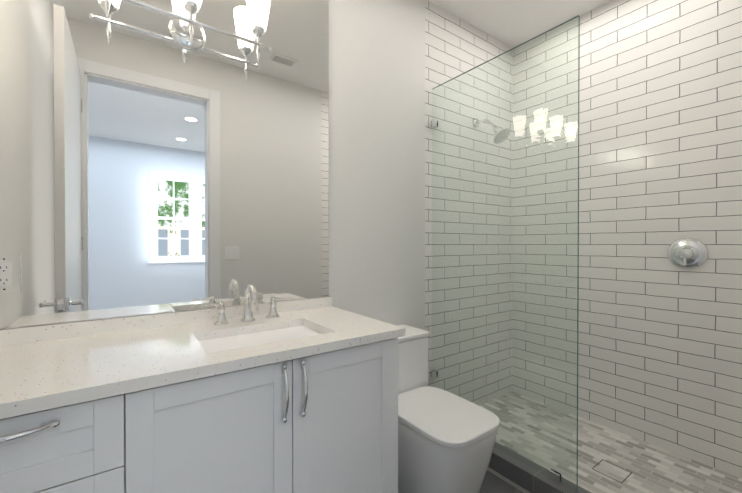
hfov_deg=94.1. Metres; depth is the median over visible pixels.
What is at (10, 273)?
outlet
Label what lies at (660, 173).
wall tile
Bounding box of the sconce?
[104,0,271,64]
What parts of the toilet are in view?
tank, tank lid, bowl, seat, lid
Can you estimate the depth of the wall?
1.96 m
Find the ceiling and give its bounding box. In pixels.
[429,0,610,47]
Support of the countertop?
on the bathroom vanity
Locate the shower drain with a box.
[592,459,631,482]
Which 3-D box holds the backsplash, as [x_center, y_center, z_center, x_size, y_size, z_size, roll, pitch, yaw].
[-0.707,0.284,1.419,1.236,0.050,0.020,0,0,-36]
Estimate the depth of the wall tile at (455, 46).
2.42 m
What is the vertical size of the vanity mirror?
1.732 m
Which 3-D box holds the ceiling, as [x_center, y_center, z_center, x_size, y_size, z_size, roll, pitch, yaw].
[0.413,-1.603,1.256,3.130,0.100,1.813,0,0,-36]
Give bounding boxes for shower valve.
[667,238,708,268]
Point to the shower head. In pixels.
(499, 131)
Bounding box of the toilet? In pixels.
[396,324,499,492]
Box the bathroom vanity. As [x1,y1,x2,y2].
[0,284,404,492]
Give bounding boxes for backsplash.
[0,296,331,345]
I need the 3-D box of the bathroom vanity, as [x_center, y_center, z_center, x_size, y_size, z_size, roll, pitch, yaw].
[-0.541,0.671,1.190,1.236,1.032,0.590,0,0,-36]
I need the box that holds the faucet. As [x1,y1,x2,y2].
[200,284,290,324]
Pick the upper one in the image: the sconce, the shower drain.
the sconce
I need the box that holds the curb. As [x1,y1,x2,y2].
[488,442,590,492]
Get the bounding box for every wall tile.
[425,0,513,405]
[513,0,741,477]
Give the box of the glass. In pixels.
[430,15,579,491]
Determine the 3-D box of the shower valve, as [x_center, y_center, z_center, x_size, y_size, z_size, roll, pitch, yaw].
[1.712,0.038,1.880,0.060,0.172,0.172,0,0,-36]
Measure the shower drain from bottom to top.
0.001 m
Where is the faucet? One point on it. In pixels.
(251, 297)
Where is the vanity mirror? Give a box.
[0,0,328,328]
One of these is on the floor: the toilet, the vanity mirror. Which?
the toilet
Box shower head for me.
[473,119,509,143]
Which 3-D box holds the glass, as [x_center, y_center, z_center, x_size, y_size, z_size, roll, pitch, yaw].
[0.647,0.034,1.861,0.032,2.076,0.877,0,0,-36]
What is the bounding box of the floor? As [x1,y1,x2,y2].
[480,392,741,492]
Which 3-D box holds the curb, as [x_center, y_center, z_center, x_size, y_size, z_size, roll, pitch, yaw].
[0.848,1.119,1.587,0.100,0.090,1.572,0,0,-36]
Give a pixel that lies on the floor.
(652, 468)
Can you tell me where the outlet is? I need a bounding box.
[0,255,20,292]
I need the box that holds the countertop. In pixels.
[0,306,404,418]

